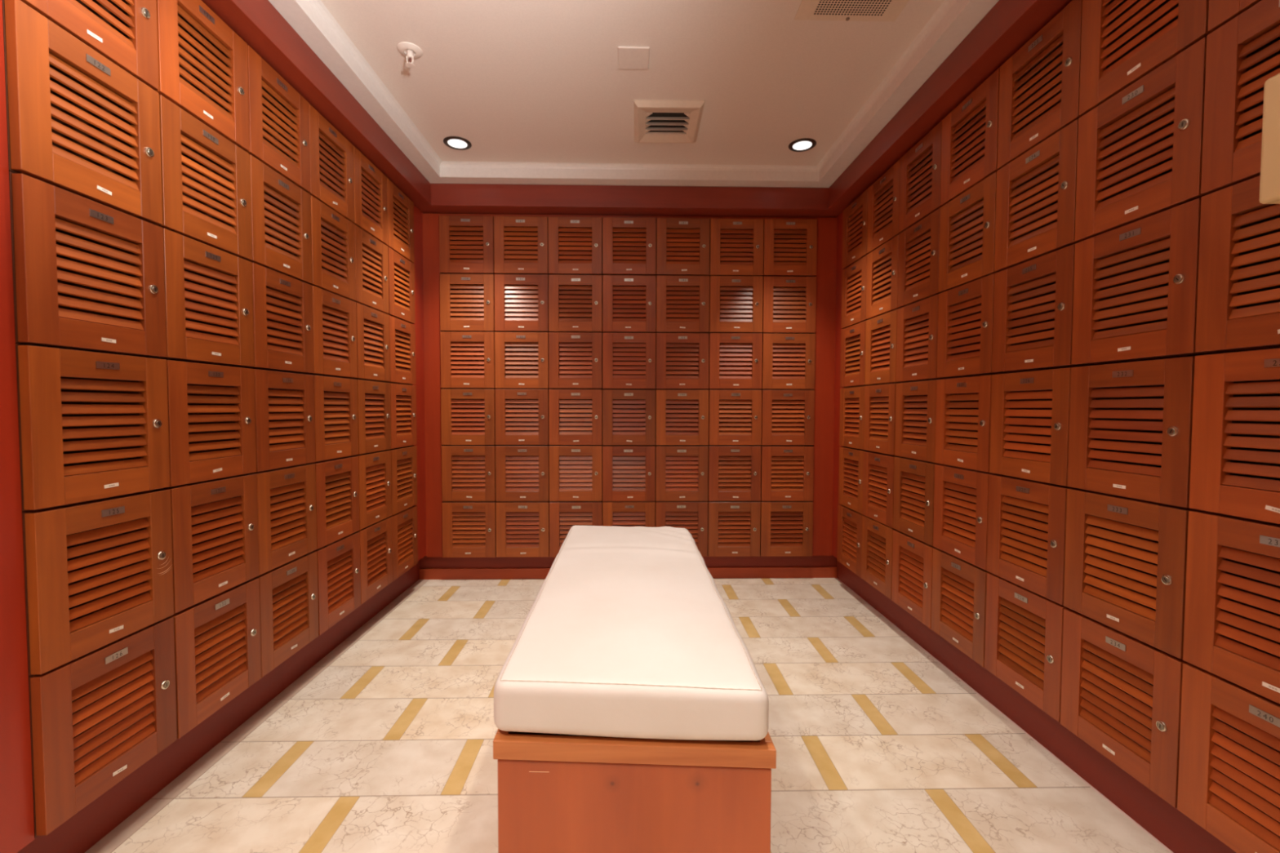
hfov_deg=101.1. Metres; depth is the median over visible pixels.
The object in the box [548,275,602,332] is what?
locker
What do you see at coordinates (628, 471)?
locker
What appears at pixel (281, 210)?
locker
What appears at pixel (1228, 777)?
locker
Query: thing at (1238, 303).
locker
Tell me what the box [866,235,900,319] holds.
locker
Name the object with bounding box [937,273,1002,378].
locker
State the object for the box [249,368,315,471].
locker
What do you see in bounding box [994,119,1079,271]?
locker
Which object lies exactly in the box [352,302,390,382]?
locker
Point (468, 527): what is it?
locker
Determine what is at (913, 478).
locker
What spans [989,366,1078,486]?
locker
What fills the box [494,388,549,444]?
locker
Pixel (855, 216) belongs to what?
locker
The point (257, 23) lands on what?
trim
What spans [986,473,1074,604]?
locker
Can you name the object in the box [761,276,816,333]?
locker
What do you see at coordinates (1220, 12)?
locker
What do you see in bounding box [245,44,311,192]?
locker
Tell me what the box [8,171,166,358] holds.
locker
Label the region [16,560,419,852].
baseboard
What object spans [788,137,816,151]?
recessed light
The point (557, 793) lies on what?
bench
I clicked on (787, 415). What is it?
locker
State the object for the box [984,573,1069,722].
locker
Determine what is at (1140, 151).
locker
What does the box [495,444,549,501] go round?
locker
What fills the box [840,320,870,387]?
locker
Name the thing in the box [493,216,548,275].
locker
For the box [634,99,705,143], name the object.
ceiling vent
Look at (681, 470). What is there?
locker
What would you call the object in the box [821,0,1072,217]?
trim
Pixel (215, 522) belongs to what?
locker
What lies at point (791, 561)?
baseboard
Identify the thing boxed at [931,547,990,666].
locker
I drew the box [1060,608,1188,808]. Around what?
locker
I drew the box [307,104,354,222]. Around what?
locker
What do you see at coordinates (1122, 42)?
locker
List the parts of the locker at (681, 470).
number plate, louver panel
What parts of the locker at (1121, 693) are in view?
number plate, louver panel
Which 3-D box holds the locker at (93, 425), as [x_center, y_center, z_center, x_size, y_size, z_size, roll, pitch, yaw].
[-1.302,-0.003,1.156,0.276,0.321,0.303,0,2,-1]
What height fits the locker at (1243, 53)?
0.321 m
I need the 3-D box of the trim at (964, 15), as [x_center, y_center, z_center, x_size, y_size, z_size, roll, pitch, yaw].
[-0.007,-1.291,1.218,2.980,0.072,4.210,0,2,-1]
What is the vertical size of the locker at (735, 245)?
0.321 m
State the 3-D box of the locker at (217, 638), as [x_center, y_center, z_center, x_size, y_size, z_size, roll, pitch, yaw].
[-1.309,0.632,1.483,0.276,0.321,0.303,0,2,-1]
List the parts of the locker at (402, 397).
louver panel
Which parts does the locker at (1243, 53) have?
louver panel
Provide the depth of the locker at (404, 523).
2.70 m
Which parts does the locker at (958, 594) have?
number plate, louver panel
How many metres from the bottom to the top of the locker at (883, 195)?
0.321 m
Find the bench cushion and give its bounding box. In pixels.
[493,525,768,740]
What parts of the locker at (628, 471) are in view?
number plate, louver panel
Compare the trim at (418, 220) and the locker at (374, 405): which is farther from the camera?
the trim at (418, 220)
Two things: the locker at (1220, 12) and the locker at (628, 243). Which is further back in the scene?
the locker at (628, 243)
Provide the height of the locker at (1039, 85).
0.321 m
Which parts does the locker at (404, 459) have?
louver panel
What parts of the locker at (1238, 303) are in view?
louver panel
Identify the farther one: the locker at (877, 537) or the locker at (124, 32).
the locker at (877, 537)
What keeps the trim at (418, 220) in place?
attached to the wall
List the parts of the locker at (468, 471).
number plate, louver panel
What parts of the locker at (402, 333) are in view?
louver panel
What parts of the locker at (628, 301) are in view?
number plate, louver panel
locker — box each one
[1,0,162,224]
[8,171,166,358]
[15,343,169,511]
[20,0,158,89]
[22,488,173,676]
[28,617,177,838]
[154,0,249,151]
[155,94,252,259]
[158,228,253,367]
[158,358,256,486]
[162,473,258,613]
[168,577,261,738]
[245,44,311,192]
[245,262,314,373]
[246,154,312,283]
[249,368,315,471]
[249,462,316,575]
[254,551,318,677]
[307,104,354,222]
[307,195,355,300]
[307,285,357,378]
[310,455,359,549]
[312,374,358,462]
[314,532,360,635]
[352,225,388,313]
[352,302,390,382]
[352,378,391,454]
[353,146,388,244]
[353,449,391,529]
[355,516,392,604]
[385,315,416,385]
[386,177,414,262]
[386,247,415,324]
[386,444,417,515]
[390,382,417,448]
[390,505,417,581]
[439,215,494,275]
[440,274,495,332]
[440,331,495,388]
[440,388,495,444]
[441,444,496,501]
[441,501,496,557]
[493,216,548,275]
[494,274,549,332]
[494,332,550,389]
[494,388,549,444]
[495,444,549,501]
[495,501,549,557]
[548,216,602,275]
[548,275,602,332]
[548,332,602,389]
[549,389,602,444]
[549,444,602,501]
[549,501,602,557]
[602,217,656,275]
[602,275,656,333]
[602,333,655,389]
[602,389,655,444]
[602,444,655,501]
[602,501,655,527]
[654,501,707,556]
[655,217,710,277]
[655,275,709,333]
[655,333,709,389]
[655,389,708,445]
[655,444,708,501]
[707,444,760,501]
[707,501,760,556]
[708,275,763,333]
[708,333,762,389]
[708,389,761,445]
[709,218,763,276]
[760,333,815,390]
[760,390,814,445]
[760,445,813,501]
[760,501,813,556]
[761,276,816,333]
[762,218,817,276]
[837,504,864,577]
[838,446,867,513]
[839,386,864,449]
[840,255,869,328]
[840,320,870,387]
[841,188,869,269]
[861,515,895,599]
[862,450,898,528]
[863,382,898,455]
[864,309,900,385]
[866,159,901,253]
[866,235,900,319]
[891,529,934,628]
[893,456,939,546]
[894,378,941,462]
[895,294,941,382]
[897,208,942,307]
[898,120,942,232]
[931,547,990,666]
[933,463,995,570]
[934,373,997,472]
[937,172,999,292]
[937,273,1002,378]
[940,68,999,205]
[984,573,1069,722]
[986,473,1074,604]
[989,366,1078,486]
[991,244,1081,373]
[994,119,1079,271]
[997,0,1083,168]
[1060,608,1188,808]
[1063,488,1199,658]
[1066,355,1199,507]
[1071,198,1204,365]
[1075,37,1208,241]
[1079,0,1212,115]
[1177,662,1279,852]
[1182,510,1279,703]
[1189,347,1279,524]
[1195,175,1279,354]
[1200,0,1279,194]
[1207,0,1262,31]
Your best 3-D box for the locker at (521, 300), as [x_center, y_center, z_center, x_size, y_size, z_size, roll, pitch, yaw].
[-0.673,-0.703,3.104,0.303,0.321,0.275,0,2,-1]
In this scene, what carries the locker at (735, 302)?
on the locker at (735, 359)
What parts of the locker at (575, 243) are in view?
number plate, louver panel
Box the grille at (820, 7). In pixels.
[813,0,892,16]
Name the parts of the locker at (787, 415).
number plate, louver panel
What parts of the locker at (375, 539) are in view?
louver panel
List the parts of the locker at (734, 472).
louver panel, number plate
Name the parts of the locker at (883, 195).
louver panel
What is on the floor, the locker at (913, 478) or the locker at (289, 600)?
the locker at (289, 600)
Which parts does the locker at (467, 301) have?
number plate, louver panel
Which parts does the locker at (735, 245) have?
louver panel, number plate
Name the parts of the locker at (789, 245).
louver panel, number plate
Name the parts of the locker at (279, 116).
louver panel, number plate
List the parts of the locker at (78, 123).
louver panel, number plate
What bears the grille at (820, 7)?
attached to the ceiling vent at (882, 11)
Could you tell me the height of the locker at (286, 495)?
0.321 m
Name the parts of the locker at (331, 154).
louver panel, number plate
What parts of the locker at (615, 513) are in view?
louver panel, number plate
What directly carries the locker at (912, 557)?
on the floor
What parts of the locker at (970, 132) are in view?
number plate, louver panel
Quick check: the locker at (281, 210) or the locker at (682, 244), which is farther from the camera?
the locker at (682, 244)
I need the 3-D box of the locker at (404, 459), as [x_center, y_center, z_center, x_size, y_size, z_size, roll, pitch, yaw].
[-1.333,0.267,2.691,0.276,0.321,0.303,0,2,-1]
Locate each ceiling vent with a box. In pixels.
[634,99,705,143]
[794,0,909,22]
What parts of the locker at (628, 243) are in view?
number plate, louver panel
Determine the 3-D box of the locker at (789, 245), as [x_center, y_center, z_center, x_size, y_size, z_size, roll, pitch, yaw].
[0.852,-1.023,3.123,0.303,0.321,0.276,0,2,-1]
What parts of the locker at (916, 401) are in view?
number plate, louver panel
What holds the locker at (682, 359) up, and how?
on the locker at (682, 415)
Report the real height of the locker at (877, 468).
0.321 m
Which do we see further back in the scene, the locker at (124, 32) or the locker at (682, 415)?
the locker at (682, 415)
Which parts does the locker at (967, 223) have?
number plate, louver panel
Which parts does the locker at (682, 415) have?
number plate, louver panel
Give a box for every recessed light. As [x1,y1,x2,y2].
[443,136,471,150]
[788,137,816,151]
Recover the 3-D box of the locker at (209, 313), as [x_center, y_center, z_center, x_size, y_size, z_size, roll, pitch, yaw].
[-1.307,-0.336,1.449,0.276,0.321,0.303,0,2,-1]
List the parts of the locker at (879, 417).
louver panel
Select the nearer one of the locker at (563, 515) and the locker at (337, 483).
the locker at (337, 483)
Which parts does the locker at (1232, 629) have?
louver panel, number plate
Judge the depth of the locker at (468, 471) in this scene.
3.00 m
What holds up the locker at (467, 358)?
on the locker at (468, 415)
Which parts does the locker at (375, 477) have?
louver panel, number plate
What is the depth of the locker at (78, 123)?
1.10 m
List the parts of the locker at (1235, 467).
louver panel, number plate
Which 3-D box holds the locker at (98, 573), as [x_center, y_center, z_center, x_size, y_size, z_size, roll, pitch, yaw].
[-1.302,0.320,1.167,0.276,0.321,0.303,0,2,-1]
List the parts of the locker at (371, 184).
louver panel, number plate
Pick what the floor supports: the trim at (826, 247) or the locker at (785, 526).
the locker at (785, 526)
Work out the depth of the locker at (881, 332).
2.46 m
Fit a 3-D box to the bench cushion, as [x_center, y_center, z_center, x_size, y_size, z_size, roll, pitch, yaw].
[-0.029,0.468,1.520,0.494,0.110,1.262,0,2,-1]
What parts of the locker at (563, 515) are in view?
louver panel, number plate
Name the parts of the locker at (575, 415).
louver panel, number plate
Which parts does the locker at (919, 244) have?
number plate, louver panel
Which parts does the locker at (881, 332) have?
louver panel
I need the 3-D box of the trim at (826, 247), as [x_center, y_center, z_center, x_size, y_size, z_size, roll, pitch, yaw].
[1.067,-0.220,3.054,0.117,1.953,0.020,0,2,-1]
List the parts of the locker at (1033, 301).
number plate, louver panel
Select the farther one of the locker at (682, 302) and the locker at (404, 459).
the locker at (682, 302)
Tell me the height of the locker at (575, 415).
0.321 m
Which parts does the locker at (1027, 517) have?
number plate, louver panel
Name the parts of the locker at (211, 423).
louver panel, number plate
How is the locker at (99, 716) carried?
on the floor
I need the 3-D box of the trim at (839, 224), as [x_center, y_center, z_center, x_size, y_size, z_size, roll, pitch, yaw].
[1.137,-0.223,2.993,0.020,1.952,0.145,0,2,-1]
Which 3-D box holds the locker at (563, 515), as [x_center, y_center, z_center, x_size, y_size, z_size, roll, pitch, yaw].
[-0.372,0.588,3.154,0.303,0.321,0.277,0,2,-1]
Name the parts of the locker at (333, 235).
louver panel, number plate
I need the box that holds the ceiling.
[320,0,944,165]
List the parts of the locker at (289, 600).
louver panel, number plate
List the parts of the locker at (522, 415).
number plate, louver panel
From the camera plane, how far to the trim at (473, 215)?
2.99 m
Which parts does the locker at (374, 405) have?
louver panel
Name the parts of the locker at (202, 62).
louver panel, number plate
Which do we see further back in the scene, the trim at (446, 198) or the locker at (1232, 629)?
the trim at (446, 198)
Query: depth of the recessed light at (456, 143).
2.55 m
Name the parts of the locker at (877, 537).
louver panel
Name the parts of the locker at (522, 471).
number plate, louver panel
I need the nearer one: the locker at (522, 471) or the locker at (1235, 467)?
the locker at (1235, 467)
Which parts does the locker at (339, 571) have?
number plate, louver panel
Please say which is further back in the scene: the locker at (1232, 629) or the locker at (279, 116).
the locker at (279, 116)
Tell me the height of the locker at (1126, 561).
0.321 m
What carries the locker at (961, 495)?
on the locker at (958, 594)
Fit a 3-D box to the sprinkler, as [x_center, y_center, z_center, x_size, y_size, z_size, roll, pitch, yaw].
[-0.827,-1.325,1.893,0.084,0.056,0.084,0,2,-1]
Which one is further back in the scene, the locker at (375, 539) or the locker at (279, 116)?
the locker at (375, 539)
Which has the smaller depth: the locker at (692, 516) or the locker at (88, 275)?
the locker at (88, 275)
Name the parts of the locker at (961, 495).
number plate, louver panel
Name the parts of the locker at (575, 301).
louver panel, number plate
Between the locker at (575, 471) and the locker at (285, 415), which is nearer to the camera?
the locker at (285, 415)
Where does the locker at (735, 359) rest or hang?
on the locker at (735, 415)
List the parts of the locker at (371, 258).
louver panel, number plate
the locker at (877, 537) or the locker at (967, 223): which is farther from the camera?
the locker at (877, 537)
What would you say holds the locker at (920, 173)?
on the locker at (919, 244)
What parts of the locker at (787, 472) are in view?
louver panel, number plate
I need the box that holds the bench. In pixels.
[493,728,776,852]
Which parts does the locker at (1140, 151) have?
number plate, louver panel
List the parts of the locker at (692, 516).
number plate, louver panel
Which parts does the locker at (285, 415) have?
louver panel, number plate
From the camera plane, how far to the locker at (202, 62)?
1.44 m
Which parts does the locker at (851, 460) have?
louver panel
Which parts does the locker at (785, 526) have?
number plate, louver panel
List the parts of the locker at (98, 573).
louver panel, number plate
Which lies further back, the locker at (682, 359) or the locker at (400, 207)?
the locker at (682, 359)
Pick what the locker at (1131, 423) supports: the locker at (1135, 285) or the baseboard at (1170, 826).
the locker at (1135, 285)
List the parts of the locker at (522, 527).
louver panel, number plate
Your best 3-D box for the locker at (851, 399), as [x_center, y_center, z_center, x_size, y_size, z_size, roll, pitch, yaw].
[1.244,-0.047,2.774,0.275,0.321,0.303,0,2,-1]
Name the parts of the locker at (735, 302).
louver panel, number plate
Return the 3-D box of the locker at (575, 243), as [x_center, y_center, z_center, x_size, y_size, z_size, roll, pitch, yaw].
[-0.368,-1.025,3.098,0.303,0.321,0.277,0,2,-1]
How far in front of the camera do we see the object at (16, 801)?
0.99 m
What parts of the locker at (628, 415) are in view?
number plate, louver panel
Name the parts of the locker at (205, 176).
louver panel, number plate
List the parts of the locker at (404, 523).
louver panel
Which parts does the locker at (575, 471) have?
louver panel, number plate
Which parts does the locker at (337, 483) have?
number plate, louver panel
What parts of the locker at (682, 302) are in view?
louver panel, number plate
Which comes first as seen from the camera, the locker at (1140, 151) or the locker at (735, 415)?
the locker at (1140, 151)
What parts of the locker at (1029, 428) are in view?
number plate, louver panel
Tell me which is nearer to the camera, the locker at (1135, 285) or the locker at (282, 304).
the locker at (1135, 285)
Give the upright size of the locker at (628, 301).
0.321 m
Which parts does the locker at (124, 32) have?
louver panel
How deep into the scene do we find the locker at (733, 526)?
3.05 m
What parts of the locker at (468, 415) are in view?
number plate, louver panel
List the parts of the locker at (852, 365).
louver panel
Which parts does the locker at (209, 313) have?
louver panel, number plate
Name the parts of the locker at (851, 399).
louver panel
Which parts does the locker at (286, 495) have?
louver panel, number plate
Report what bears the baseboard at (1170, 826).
on the floor
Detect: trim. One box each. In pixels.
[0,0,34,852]
[201,0,439,213]
[268,0,999,187]
[412,204,426,560]
[418,566,836,579]
[422,213,443,557]
[430,183,828,217]
[439,213,817,219]
[812,217,837,555]
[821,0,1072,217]
[831,212,844,558]
[874,1,1071,182]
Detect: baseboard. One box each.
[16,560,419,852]
[419,555,836,568]
[836,558,1236,852]
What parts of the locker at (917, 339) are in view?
number plate, louver panel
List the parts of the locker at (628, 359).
number plate, louver panel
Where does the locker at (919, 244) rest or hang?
on the locker at (917, 339)
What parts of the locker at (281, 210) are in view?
louver panel, number plate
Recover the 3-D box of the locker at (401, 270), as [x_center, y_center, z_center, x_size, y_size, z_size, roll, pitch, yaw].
[-1.331,-0.701,2.657,0.276,0.321,0.303,0,2,-1]
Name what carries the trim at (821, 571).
on the floor
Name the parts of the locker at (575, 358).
louver panel, number plate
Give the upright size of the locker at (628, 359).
0.321 m
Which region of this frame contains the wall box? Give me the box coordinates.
[1259,73,1279,204]
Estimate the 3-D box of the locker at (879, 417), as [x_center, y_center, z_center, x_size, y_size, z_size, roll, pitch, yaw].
[1.249,-0.036,2.469,0.276,0.321,0.303,0,2,-1]
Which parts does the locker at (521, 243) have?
number plate, louver panel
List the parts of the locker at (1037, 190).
number plate, louver panel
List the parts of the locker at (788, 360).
louver panel, number plate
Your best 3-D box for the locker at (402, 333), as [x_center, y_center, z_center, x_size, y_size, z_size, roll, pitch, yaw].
[-1.332,-0.379,2.668,0.276,0.321,0.303,0,2,-1]
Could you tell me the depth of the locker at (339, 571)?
2.08 m
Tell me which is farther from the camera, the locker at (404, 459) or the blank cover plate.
the locker at (404, 459)
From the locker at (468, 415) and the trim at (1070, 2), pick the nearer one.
the trim at (1070, 2)
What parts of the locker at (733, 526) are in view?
louver panel, number plate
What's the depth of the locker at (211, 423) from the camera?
1.45 m
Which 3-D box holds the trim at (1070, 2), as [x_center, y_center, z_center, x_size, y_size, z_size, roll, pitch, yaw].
[1.163,-1.152,1.819,0.020,0.013,2.133,0,2,-1]
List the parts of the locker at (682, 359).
louver panel, number plate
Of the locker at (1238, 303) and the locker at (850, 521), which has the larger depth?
the locker at (850, 521)
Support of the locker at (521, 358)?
on the locker at (522, 415)
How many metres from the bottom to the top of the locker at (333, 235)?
0.321 m
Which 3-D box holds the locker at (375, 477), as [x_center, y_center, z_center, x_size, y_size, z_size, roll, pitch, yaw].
[-1.327,0.277,2.386,0.276,0.321,0.303,0,2,-1]
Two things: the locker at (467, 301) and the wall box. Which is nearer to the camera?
the wall box
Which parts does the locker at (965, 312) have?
number plate, louver panel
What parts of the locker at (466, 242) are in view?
number plate, louver panel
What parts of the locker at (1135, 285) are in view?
number plate, louver panel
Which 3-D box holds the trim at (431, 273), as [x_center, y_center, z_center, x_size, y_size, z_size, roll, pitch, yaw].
[-1.181,-0.224,3.007,0.093,1.953,0.020,0,2,-1]
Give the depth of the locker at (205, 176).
1.43 m
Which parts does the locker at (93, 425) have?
louver panel, number plate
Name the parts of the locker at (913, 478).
number plate, louver panel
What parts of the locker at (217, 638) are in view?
louver panel, number plate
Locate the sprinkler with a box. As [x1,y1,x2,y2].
[396,41,422,68]
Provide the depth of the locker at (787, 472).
3.04 m
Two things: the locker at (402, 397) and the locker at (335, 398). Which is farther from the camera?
the locker at (402, 397)
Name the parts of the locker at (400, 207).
louver panel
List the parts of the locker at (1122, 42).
louver panel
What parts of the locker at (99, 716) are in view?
louver panel, number plate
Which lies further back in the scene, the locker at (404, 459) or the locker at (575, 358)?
the locker at (575, 358)
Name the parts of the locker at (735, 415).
louver panel, number plate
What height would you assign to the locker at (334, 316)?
0.321 m
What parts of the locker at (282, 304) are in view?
louver panel, number plate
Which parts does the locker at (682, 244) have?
louver panel, number plate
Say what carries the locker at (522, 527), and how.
on the floor
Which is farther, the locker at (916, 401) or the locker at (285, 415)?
the locker at (916, 401)
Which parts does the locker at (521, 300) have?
number plate, louver panel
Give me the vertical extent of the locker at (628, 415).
0.321 m
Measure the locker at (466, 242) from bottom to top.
0.321 m
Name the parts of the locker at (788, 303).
louver panel, number plate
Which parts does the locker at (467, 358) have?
number plate, louver panel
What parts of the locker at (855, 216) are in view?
louver panel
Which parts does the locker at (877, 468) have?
louver panel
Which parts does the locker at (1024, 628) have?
number plate, louver panel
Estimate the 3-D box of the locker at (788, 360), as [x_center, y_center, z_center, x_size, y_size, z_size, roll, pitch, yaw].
[0.850,-0.378,3.146,0.303,0.321,0.276,0,2,-1]
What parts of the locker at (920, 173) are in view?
number plate, louver panel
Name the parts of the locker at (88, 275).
louver panel, number plate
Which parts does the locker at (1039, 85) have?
number plate, louver panel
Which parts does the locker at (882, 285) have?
louver panel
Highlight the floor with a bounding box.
[84,577,1173,852]
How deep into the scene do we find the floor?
1.51 m
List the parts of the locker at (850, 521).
louver panel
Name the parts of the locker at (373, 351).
louver panel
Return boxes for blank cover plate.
[617,46,649,70]
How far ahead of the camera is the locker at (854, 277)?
2.76 m
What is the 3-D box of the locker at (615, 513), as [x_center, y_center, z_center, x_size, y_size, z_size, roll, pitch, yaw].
[-0.067,0.589,3.161,0.303,0.321,0.276,0,2,-1]
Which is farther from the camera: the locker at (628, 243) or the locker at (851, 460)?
the locker at (628, 243)
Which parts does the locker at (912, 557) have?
number plate, louver panel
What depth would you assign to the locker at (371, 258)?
2.36 m
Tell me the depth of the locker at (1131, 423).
1.23 m
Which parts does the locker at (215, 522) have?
louver panel, number plate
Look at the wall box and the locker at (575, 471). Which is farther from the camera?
the locker at (575, 471)
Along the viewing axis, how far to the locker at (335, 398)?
2.07 m
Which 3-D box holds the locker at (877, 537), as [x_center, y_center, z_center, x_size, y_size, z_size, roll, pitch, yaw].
[1.247,0.610,2.492,0.277,0.321,0.303,0,2,-1]
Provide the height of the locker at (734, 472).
0.321 m
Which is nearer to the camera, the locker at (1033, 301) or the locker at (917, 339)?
the locker at (1033, 301)
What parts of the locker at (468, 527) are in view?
number plate, louver panel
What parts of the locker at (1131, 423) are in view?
number plate, louver panel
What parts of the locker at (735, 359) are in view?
number plate, louver panel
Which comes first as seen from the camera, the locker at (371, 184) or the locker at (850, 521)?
the locker at (371, 184)
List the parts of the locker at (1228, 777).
louver panel, number plate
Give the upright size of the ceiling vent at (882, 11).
0.009 m
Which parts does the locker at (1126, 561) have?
number plate, louver panel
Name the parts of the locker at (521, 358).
number plate, louver panel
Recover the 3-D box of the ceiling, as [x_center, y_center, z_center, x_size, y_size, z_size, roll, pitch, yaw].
[0.008,-1.353,1.236,3.150,0.050,4.250,0,2,-1]
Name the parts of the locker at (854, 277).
louver panel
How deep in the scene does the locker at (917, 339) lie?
2.15 m
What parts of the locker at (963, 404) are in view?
number plate, louver panel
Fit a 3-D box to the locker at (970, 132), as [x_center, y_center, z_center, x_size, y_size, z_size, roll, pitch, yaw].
[1.264,-0.983,1.826,0.276,0.321,0.303,0,2,-1]
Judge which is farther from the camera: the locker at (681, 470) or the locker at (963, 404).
the locker at (681, 470)
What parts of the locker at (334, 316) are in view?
louver panel, number plate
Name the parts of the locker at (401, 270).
louver panel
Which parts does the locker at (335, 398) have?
louver panel, number plate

